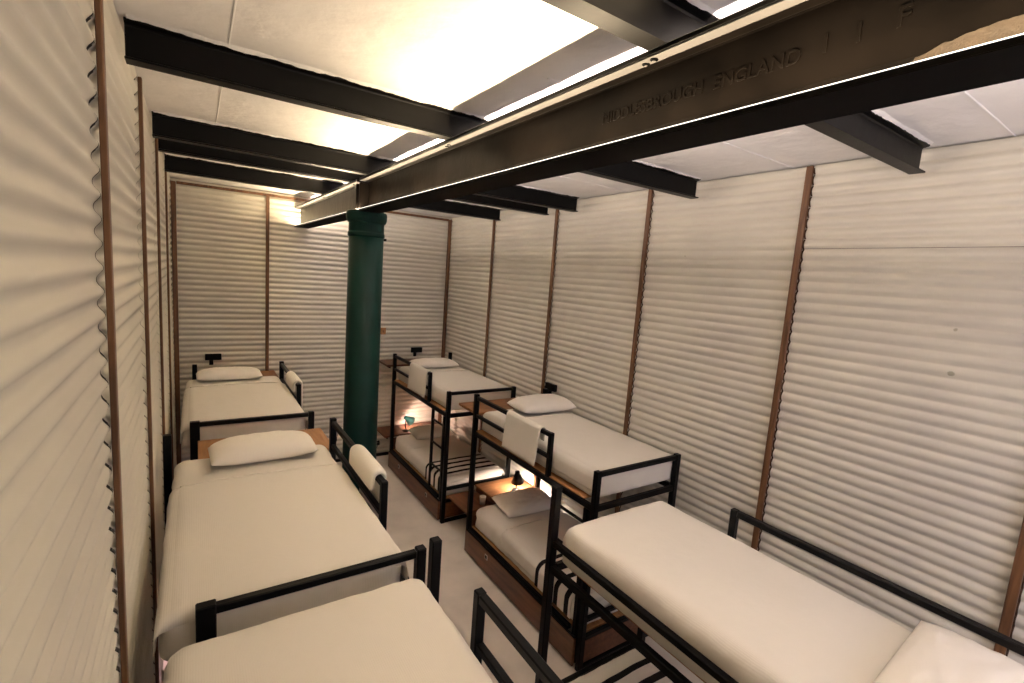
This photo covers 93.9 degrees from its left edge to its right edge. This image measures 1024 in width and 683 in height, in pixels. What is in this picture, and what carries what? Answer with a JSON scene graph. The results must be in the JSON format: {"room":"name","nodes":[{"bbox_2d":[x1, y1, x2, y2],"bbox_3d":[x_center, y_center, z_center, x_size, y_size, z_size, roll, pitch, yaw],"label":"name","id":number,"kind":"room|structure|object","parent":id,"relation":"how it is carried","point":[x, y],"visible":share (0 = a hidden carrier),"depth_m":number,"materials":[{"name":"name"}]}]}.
{"room":"dormitory","nodes":[
{"label":"dormitory","id":0,"kind":"room"},
{"bbox_2d":[0,0,176,682],"bbox_3d":[-2.124,0.582,2.689,0.101,4.320,9.380,-1,9,-33],"label":"wall","id":1,"kind":"structure","parent":0,"point":[59,615],"depth_m":1.20,"materials":[{"name":"beige metal"}]},
{"bbox_2d":[94,0,128,682],"bbox_3d":[-1.432,0.823,1.751,0.018,4.190,0.042,-1,9,-33],"label":"trim","id":2,"kind":"structure","parent":1,"relation":"attached to","point":[98,4],"depth_m":1.62,"materials":[{"name":"brown wood"}]},
{"bbox_2d":[137,76,158,682],"bbox_3d":[-2.211,0.610,2.928,0.018,4.190,0.042,-1,9,-33],"label":"trim","id":3,"kind":"structure","parent":1,"relation":"attached to","point":[140,89],"depth_m":2.84,"materials":[{"name":"brown wood"}]},
{"bbox_2d":[155,138,164,512],"bbox_3d":[-2.959,0.406,4.056,0.018,4.190,0.042,-1,9,-33],"label":"trim","id":4,"kind":"structure","parent":1,"relation":"attached to","point":[156,139],"depth_m":3.92,"materials":[{"name":"brown wood"}]},
{"bbox_2d":[164,160,173,478],"bbox_3d":[-3.751,0.190,5.251,0.018,4.190,0.042,-1,9,-33],"label":"trim","id":5,"kind":"structure","parent":1,"relation":"attached to","point":[166,197],"depth_m":5.17,"materials":[{"name":"brown wood"}]},
{"bbox_2d":[169,177,450,464],"bbox_3d":[-2.933,-0.137,7.652,4.235,4.320,0.100,-1,9,-33],"label":"wall","id":6,"kind":"structure","parent":0,"point":[221,234],"depth_m":7.25,"materials":[{"name":"white metal"}]},
{"bbox_2d":[170,181,181,464],"bbox_3d":[-4.556,-0.025,6.500,0.055,4.170,0.060,-1,9,-33],"label":"trim","id":7,"kind":"structure","parent":6,"relation":"attached to","point":[173,183],"depth_m":6.44,"materials":[{"name":"brown wood"}]},
{"bbox_2d":[205,353,221,364],"bbox_3d":[-4.226,0.251,6.773,0.200,0.160,0.047,-1,9,-33],"label":"light","id":8,"kind":"object","parent":6,"relation":"attached to","point":[215,356],"visible":1,"depth_m":6.75,"materials":[{"name":"black metal"}]},
{"bbox_2d":[265,196,269,370],"bbox_3d":[-3.644,-0.044,7.124,0.045,4.175,0.022,-1,9,-33],"label":"trim","id":9,"kind":"structure","parent":6,"relation":"attached to","point":[267,197],"depth_m":7.02,"materials":[{"name":"brown wood"}]},
{"bbox_2d":[260,370,278,377],"bbox_3d":[-3.787,0.530,6.641,0.980,0.055,0.827,-1,9,-33],"label":"shelf","id":10,"kind":"object","parent":6,"relation":"attached to","point":[270,372],"visible":0.22,"depth_m":7.02,"materials":[{"name":"brown wood"}]},
{"bbox_2d":[176,181,448,220],"bbox_3d":[-2.752,-2.107,7.339,3.925,0.035,0.026,-1,9,-33],"label":"trim","id":11,"kind":"structure","parent":6,"relation":"attached to","point":[177,182],"depth_m":6.82,"materials":[{"name":"brown wood"}]},
{"bbox_2d":[336,451,388,461],"bbox_3d":[-3.046,1.984,7.882,3.925,0.050,0.029,-1,9,-33],"label":"baseboard","id":12,"kind":"structure","parent":6,"relation":"attached to","point":[381,453],"depth_m":8.36,"materials":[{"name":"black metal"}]},
{"bbox_2d":[380,328,385,333],"bbox_3d":[-2.170,-0.177,8.061,0.090,0.110,0.046,-1,9,-33],"label":"light switch","id":13,"kind":"object","parent":6,"relation":"attached to","point":[383,330],"visible":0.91,"depth_m":8.04,"materials":[{"name":"brown wood"}]},
{"bbox_2d":[380,358,419,367],"bbox_3d":[-1.732,0.363,8.173,0.980,0.055,0.497,-1,9,-33],"label":"shelf","id":14,"kind":"object","parent":6,"relation":"attached to","point":[388,363],"visible":0.45,"depth_m":7.94,"materials":[{"name":"brown wood"}]},
{"bbox_2d":[377,421,436,438],"bbox_3d":[-1.776,1.539,8.357,1.080,0.055,0.497,-1,9,-33],"label":"shelf","id":15,"kind":"object","parent":6,"relation":"attached to","point":[384,431],"visible":0.49,"depth_m":8.23,"materials":[{"name":"brown wood"}]},
{"bbox_2d":[402,416,414,431],"bbox_3d":[-1.778,1.394,8.212,0.203,0.270,0.166,-1,9,-33],"label":"desk lamp","id":16,"kind":"object","parent":15,"relation":"on","point":[410,420],"visible":0.99,"depth_m":8.16,"materials":[{"name":"teal metal"}]},
{"bbox_2d":[411,347,421,355],"bbox_3d":[-1.686,0.181,8.443,0.200,0.160,0.047,-1,9,-33],"label":"light","id":17,"kind":"object","parent":6,"relation":"attached to","point":[414,350],"visible":1,"depth_m":8.42,"materials":[{"name":"black metal"}]},
{"bbox_2d":[162,455,703,682],"bbox_3d":[-0.557,2.740,4.118,4.235,0.100,9.380,-1,9,-33],"label":"floor","id":18,"kind":"structure","parent":0,"point":[410,524],"depth_m":5.04,"materials":[{"name":"concrete"}]},
{"bbox_2d":[190,361,313,459],"bbox_3d":[-3.027,1.365,5.496,1.082,1.905,2.052,-1,9,-33],"label":"bunk bed","id":19,"kind":"object","parent":18,"relation":"on","point":[195,426],"visible":0.19,"depth_m":4.58,"materials":[{"name":"black metal"}]},
{"bbox_2d":[180,376,307,447],"bbox_3d":[-3.047,0.699,5.370,1.078,0.272,1.944,-1,9,-33],"label":"mattress","id":20,"kind":"object","parent":19,"relation":"on","point":[264,395],"visible":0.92,"depth_m":4.89,"materials":[{"name":"beige fabric"}]},
{"bbox_2d":[196,366,262,380],"bbox_3d":[-3.517,0.394,5.966,0.700,0.145,0.360,-1,9,-35],"label":"pillow","id":21,"kind":"object","parent":20,"relation":"on","point":[236,372],"visible":1,"depth_m":5.84,"materials":[{"name":"white fabric"}]},
{"bbox_2d":[286,371,302,409],"bbox_3d":[-2.590,0.587,5.695,0.125,0.396,0.589,-1,9,-33],"label":"towel","id":22,"kind":"object","parent":19,"relation":"hanging from","point":[292,378],"visible":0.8,"depth_m":5.53,"materials":[{"name":"white fabric"}]},
{"bbox_2d":[198,428,328,458],"bbox_3d":[-2.266,1.717,4.420,1.040,1.600,0.610,-1,9,-33],"label":"shelf","id":23,"kind":"object","parent":18,"relation":"on","point":[318,436],"visible":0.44,"depth_m":4.39,"materials":[{"name":"brown wood"}]},
{"bbox_2d":[163,417,426,642],"bbox_3d":[-1.579,1.774,3.205,1.280,1.905,2.052,-1,9,-33],"label":"bunk bed","id":24,"kind":"object","parent":18,"relation":"on","point":[206,612],"visible":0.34,"depth_m":2.47,"materials":[{"name":"black metal"}]},
{"bbox_2d":[153,445,407,660],"bbox_3d":[-1.559,1.116,3.098,1.125,0.257,1.943,-1,9,-33],"label":"mattress","id":25,"kind":"object","parent":24,"relation":"on","point":[231,530],"visible":0.94,"depth_m":2.61,"materials":[{"name":"beige fabric"}]},
{"bbox_2d":[208,430,318,465],"bbox_3d":[-1.922,0.806,3.713,0.720,0.176,0.380,-1,9,-36],"label":"pillow","id":26,"kind":"object","parent":25,"relation":"on","point":[272,445],"visible":1,"depth_m":3.59,"materials":[{"name":"white fabric"}]},
{"bbox_2d":[349,444,386,518],"bbox_3d":[-1.038,1.004,3.427,0.135,0.410,0.590,-1,9,-33],"label":"towel","id":27,"kind":"object","parent":24,"relation":"hanging from","point":[364,464],"visible":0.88,"depth_m":3.32,"materials":[{"name":"white fabric"}]},
{"bbox_2d":[342,209,386,512],"bbox_3d":[-1.546,0.606,4.909,0.420,3.772,0.420,-1,9,-33],"label":"column","id":28,"kind":"structure","parent":18,"relation":"on","point":[366,236],"depth_m":4.68,"materials":[{"name":"green metal"}]},
{"bbox_2d":[294,179,368,228],"bbox_3d":[-2.263,-1.611,5.849,0.199,0.297,3.155,-1,9,-34],"label":"steel beam","id":29,"kind":"structure","parent":28,"relation":"on","point":[343,198],"depth_m":5.59,"materials":[{"name":"black metal"}]},
{"bbox_2d":[158,139,548,214],"bbox_3d":[-1.201,-1.650,4.936,3.955,0.171,0.149,-1,9,-33],"label":"joist","id":30,"kind":"object","parent":29,"relation":"on","point":[166,146],"visible":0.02,"depth_m":4.37,"materials":[{"name":"black paint"}]},
{"bbox_2d":[359,0,1023,213],"bbox_3d":[0.316,-0.921,2.063,0.199,0.297,5.930,-1,9,-34],"label":"steel beam","id":31,"kind":"structure","parent":28,"relation":"on","point":[765,50],"depth_m":1.47,"materials":[{"name":"black metal"}]},
{"bbox_2d":[151,110,579,211],"bbox_3d":[-0.900,-1.568,4.482,3.955,0.171,0.154,-1,9,-33],"label":"joist","id":32,"kind":"object","parent":31,"relation":"on","point":[165,126],"visible":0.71,"depth_m":3.88,"materials":[{"name":"black paint"}]},
{"bbox_2d":[295,33,1023,225],"bbox_3d":[-0.674,-1.035,3.358,0.012,0.002,9.060,-1,9,-34],"label":"led strip","id":33,"kind":"object","parent":31,"relation":"attached to","point":[1021,33],"visible":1,"depth_m":1.28,"materials":[{"name":"white plastic"}]},
{"bbox_2d":[388,352,515,523],"bbox_3d":[-1.002,1.279,7.235,1.070,1.905,2.052,-1,9,-33],"label":"bunk bed","id":34,"kind":"object","parent":18,"relation":"on","point":[439,505],"visible":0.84,"depth_m":6.52,"materials":[{"name":"black metal"}]},
{"bbox_2d":[407,362,430,397],"bbox_3d":[-1.326,0.540,6.841,0.089,0.388,0.668,-1,9,-33],"label":"towel","id":35,"kind":"object","parent":34,"relation":"hanging from","point":[418,376],"visible":0.92,"depth_m":6.79,"materials":[{"name":"white fabric"}]},
{"bbox_2d":[395,434,504,494],"bbox_3d":[-1.018,1.769,7.310,0.966,0.270,1.914,-1,9,-33],"label":"mattress","id":36,"kind":"object","parent":34,"relation":"on","point":[414,451],"visible":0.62,"depth_m":7.13,"materials":[{"name":"beige fabric"}]},
{"bbox_2d":[408,424,453,439],"bbox_3d":[-1.341,1.476,7.914,0.660,0.153,0.398,-1,9,-33],"label":"pillow","id":37,"kind":"object","parent":36,"relation":"on","point":[422,431],"visible":0.69,"depth_m":7.78,"materials":[{"name":"white fabric"}]},
{"bbox_2d":[425,454,497,491],"bbox_3d":[-0.693,1.840,6.766,0.923,0.242,0.506,-1,9,-33],"label":"throw blanket","id":38,"kind":"object","parent":36,"relation":"on","point":[456,465],"visible":0.82,"depth_m":6.69,"materials":[{"name":"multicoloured fabric"}]},
{"bbox_2d":[398,366,510,409],"bbox_3d":[-0.905,0.620,7.180,1.029,0.257,1.933,-1,9,-33],"label":"mattress","id":39,"kind":"object","parent":34,"relation":"on","point":[455,378],"visible":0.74,"depth_m":6.63,"materials":[{"name":"beige fabric"}]},
{"bbox_2d":[409,358,458,367],"bbox_3d":[-1.272,0.338,7.747,0.740,0.137,0.420,-1,9,-33],"label":"pillow","id":40,"kind":"object","parent":39,"relation":"on","point":[424,362],"visible":0.88,"depth_m":7.61,"materials":[{"name":"white fabric"}]},
{"bbox_2d":[427,536,562,682],"bbox_3d":[-0.307,2.089,1.473,1.082,1.920,2.052,-1,9,-33],"label":"bunk bed","id":41,"kind":"object","parent":18,"relation":"on","point":[482,603],"visible":0.41,"depth_m":1.98,"materials":[{"name":"black metal"}]},
{"bbox_2d":[163,578,492,682],"bbox_3d":[-0.373,1.439,1.357,1.088,0.246,2.028,-1,9,-33],"label":"mattress","id":42,"kind":"object","parent":41,"relation":"on","point":[398,632],"visible":1,"depth_m":1.91,"materials":[{"name":"beige fabric"}]},
{"bbox_2d":[475,477,532,504],"bbox_3d":[-0.079,2.175,6.346,0.680,0.500,0.530,-1,9,-33],"label":"nightstand","id":43,"kind":"object","parent":18,"relation":"on","point":[490,489],"visible":0.25,"depth_m":6.31,"materials":[{"name":"brown wood"}]},
{"bbox_2d":[448,490,491,514],"bbox_3d":[-0.511,2.045,6.043,0.390,0.055,0.570,-1,9,-33],"label":"shelf","id":44,"kind":"object","parent":43,"relation":"attached to","point":[460,499],"visible":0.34,"depth_m":6.05,"materials":[{"name":"brown wood"}]},
{"bbox_2d":[480,495,485,504],"bbox_3d":[-0.367,1.983,5.987,0.084,0.100,0.084,-1,9,-33],"label":"cup","id":45,"kind":"object","parent":44,"relation":"on","point":[482,497],"visible":1,"depth_m":5.96,"materials":[{"name":"white ceramic"}]},
{"bbox_2d":[511,470,523,490],"bbox_3d":[0.075,1.809,6.244,0.166,0.272,0.167,-1,9,-33],"label":"desk lamp","id":46,"kind":"object","parent":43,"relation":"on","point":[517,480],"visible":0.95,"depth_m":6.19,"materials":[{"name":"black metal"}]},
{"bbox_2d":[464,388,680,670],"bbox_3d":[0.476,1.683,5.005,1.070,1.905,2.052,-1,9,-33],"label":"bunk bed","id":47,"kind":"object","parent":18,"relation":"on","point":[586,644],"visible":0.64,"depth_m":4.32,"materials":[{"name":"black metal"}]},
{"bbox_2d":[502,410,545,465],"bbox_3d":[0.105,0.931,4.681,0.090,0.388,0.608,-1,9,-33],"label":"towel","id":48,"kind":"object","parent":47,"relation":"hanging from","point":[521,436],"visible":0.98,"depth_m":4.63,"materials":[{"name":"white fabric"}]},
{"bbox_2d":[475,504,617,623],"bbox_3d":[0.455,2.171,5.086,0.963,0.270,1.916,-1,9,-33],"label":"mattress","id":49,"kind":"object","parent":47,"relation":"on","point":[523,539],"visible":0.41,"depth_m":5.10,"materials":[{"name":"beige fabric"}]},
{"bbox_2d":[492,487,550,517],"bbox_3d":[0.151,1.879,5.662,0.680,0.166,0.417,0,9,-31],"label":"pillow","id":50,"kind":"object","parent":49,"relation":"on","point":[530,500],"visible":0.94,"depth_m":5.55,"materials":[{"name":"white fabric"}]},
{"bbox_2d":[534,554,576,618],"bbox_3d":[0.749,2.235,4.589,0.923,0.243,0.526,-1,9,-33],"label":"throw blanket","id":51,"kind":"object","parent":49,"relation":"on","point":[562,598],"visible":0.2,"depth_m":4.30,"materials":[{"name":"beige fabric"}]},
{"bbox_2d":[482,409,672,496],"bbox_3d":[0.586,1.024,4.957,1.052,0.257,1.943,-1,9,-33],"label":"mattress","id":52,"kind":"object","parent":47,"relation":"on","point":[582,447],"visible":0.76,"depth_m":4.38,"materials":[{"name":"beige fabric"}]},
{"bbox_2d":[507,394,575,413],"bbox_3d":[0.352,0.717,5.604,0.720,0.176,0.420,-1,9,-32],"label":"pillow","id":53,"kind":"object","parent":52,"relation":"on","point":[536,403],"visible":1,"depth_m":5.46,"materials":[{"name":"white fabric"}]},
{"bbox_2d":[535,484,1023,682],"bbox_3d":[1.165,2.026,2.607,1.090,1.955,2.052,-1,9,-33],"label":"bunk bed","id":54,"kind":"object","parent":18,"relation":"on","point":[553,568],"visible":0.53,"depth_m":2.62,"materials":[{"name":"black metal"}]},
{"bbox_2d":[569,649,644,682],"bbox_3d":[1.153,2.552,2.677,0.967,0.251,1.927,-1,9,-33],"label":"mattress","id":55,"kind":"object","parent":54,"relation":"on","point":[600,674],"visible":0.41,"depth_m":3.38,"materials":[{"name":"beige fabric"}]},
{"bbox_2d":[602,658,679,682],"bbox_3d":[0.833,2.438,3.105,0.944,0.244,0.486,-1,9,-33],"label":"throw blanket","id":56,"kind":"object","parent":55,"relation":"on","point":[643,671],"visible":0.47,"depth_m":3.29,"materials":[{"name":"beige fabric"}]},
{"bbox_2d":[562,501,911,682],"bbox_3d":[1.226,1.426,2.532,0.964,0.276,1.943,-1,9,-33],"label":"mattress","id":57,"kind":"object","parent":54,"relation":"on","point":[755,617],"visible":0.94,"depth_m":2.42,"materials":[{"name":"beige fabric"}]},
{"bbox_2d":[873,620,1023,682],"bbox_3d":[1.813,1.362,1.897,0.720,0.106,0.460,-2,9,-37],"label":"pillow","id":58,"kind":"object","parent":57,"relation":"on","point":[932,653],"visible":1,"depth_m":1.96,"materials":[{"name":"white fabric"}]},
{"bbox_2d":[113,0,1023,217],"bbox_3d":[-0.249,-1.528,3.550,4.235,0.106,9.380,-1,9,-33],"label":"ceiling","id":59,"kind":"structure","parent":0,"point":[493,59],"depth_m":2.32,"materials":[{"name":"white paint"}]},
{"bbox_2d":[164,153,501,220],"bbox_3d":[-1.829,-1.822,5.883,3.955,0.171,0.151,-1,9,-33],"label":"joist","id":60,"kind":"object","parent":59,"relation":"attached to","point":[179,164],"visible":0.59,"depth_m":5.33,"materials":[{"name":"black paint"}]},
{"bbox_2d":[123,14,700,198],"bbox_3d":[-0.021,-1.328,3.155,3.955,0.171,0.154,-1,9,-33],"label":"joist","id":61,"kind":"object","parent":59,"relation":"attached to","point":[150,45],"visible":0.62,"depth_m":2.47,"materials":[{"name":"black paint"}]},
{"bbox_2d":[542,0,932,174],"bbox_3d":[0.847,-1.091,1.845,3.955,0.171,0.149,-1,9,-33],"label":"joist","id":62,"kind":"object","parent":59,"relation":"attached to","point":[648,25],"visible":0.52,"depth_m":1.67,"materials":[{"name":"black paint"}]},
{"bbox_2d":[441,135,1023,665],"bbox_3d":[1.326,0.528,4.965,0.102,4.320,9.380,-1,9,-33],"label":"wall","id":63,"kind":"structure","parent":0,"point":[897,455],"depth_m":3.51,"materials":[{"name":"white metal"}]},
{"bbox_2d":[438,220,451,422],"bbox_3d":[-1.235,-0.078,8.697,0.050,4.170,0.050,-1,9,-33],"label":"trim","id":64,"kind":"structure","parent":63,"relation":"attached to","point":[449,221],"depth_m":8.57,"materials":[{"name":"brown wood"}]},
{"bbox_2d":[478,220,495,452],"bbox_3d":[-0.408,0.127,7.475,0.022,4.206,0.046,-1,9,-33],"label":"trim","id":65,"kind":"structure","parent":63,"relation":"attached to","point":[494,221],"depth_m":7.37,"materials":[{"name":"brown wood"}]},
{"bbox_2d":[459,397,516,415],"bbox_3d":[-0.116,0.818,6.052,1.010,0.055,0.460,-1,9,-33],"label":"shelf","id":66,"kind":"object","parent":63,"relation":"attached to","point":[483,408],"visible":0.34,"depth_m":5.91,"materials":[{"name":"brown wood"}]},
{"bbox_2d":[533,209,558,486],"bbox_3d":[0.420,0.353,6.225,0.022,4.206,0.046,-1,9,-33],"label":"trim","id":67,"kind":"structure","parent":63,"relation":"attached to","point":[557,210],"depth_m":6.10,"materials":[{"name":"brown wood"}]},
{"bbox_2d":[545,382,556,393],"bbox_3d":[0.494,0.611,6.091,0.047,0.160,0.200,-1,9,-33],"label":"light","id":68,"kind":"object","parent":63,"relation":"attached to","point":[551,387],"visible":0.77,"depth_m":6.07,"materials":[{"name":"black metal"}]},
{"bbox_2d":[615,189,652,512],"bbox_3d":[1.225,0.572,5.010,0.022,4.206,0.046,-1,9,-33],"label":"trim","id":69,"kind":"structure","parent":63,"relation":"attached to","point":[650,192],"depth_m":4.89,"materials":[{"name":"brown wood"}]},
{"bbox_2d":[751,166,813,549],"bbox_3d":[2.038,0.794,3.784,0.022,4.206,0.046,-1,9,-33],"label":"trim","id":70,"kind":"structure","parent":63,"relation":"attached to","point":[810,169],"depth_m":3.68,"materials":[{"name":"brown wood"}]},
{"bbox_2d":[993,517,1023,654],"bbox_3d":[2.815,1.006,2.611,0.022,4.206,0.046,-1,9,-33],"label":"trim","id":71,"kind":"structure","parent":63,"relation":"attached to","point":[1017,572],"depth_m":2.66,"materials":[{"name":"brown wood"}]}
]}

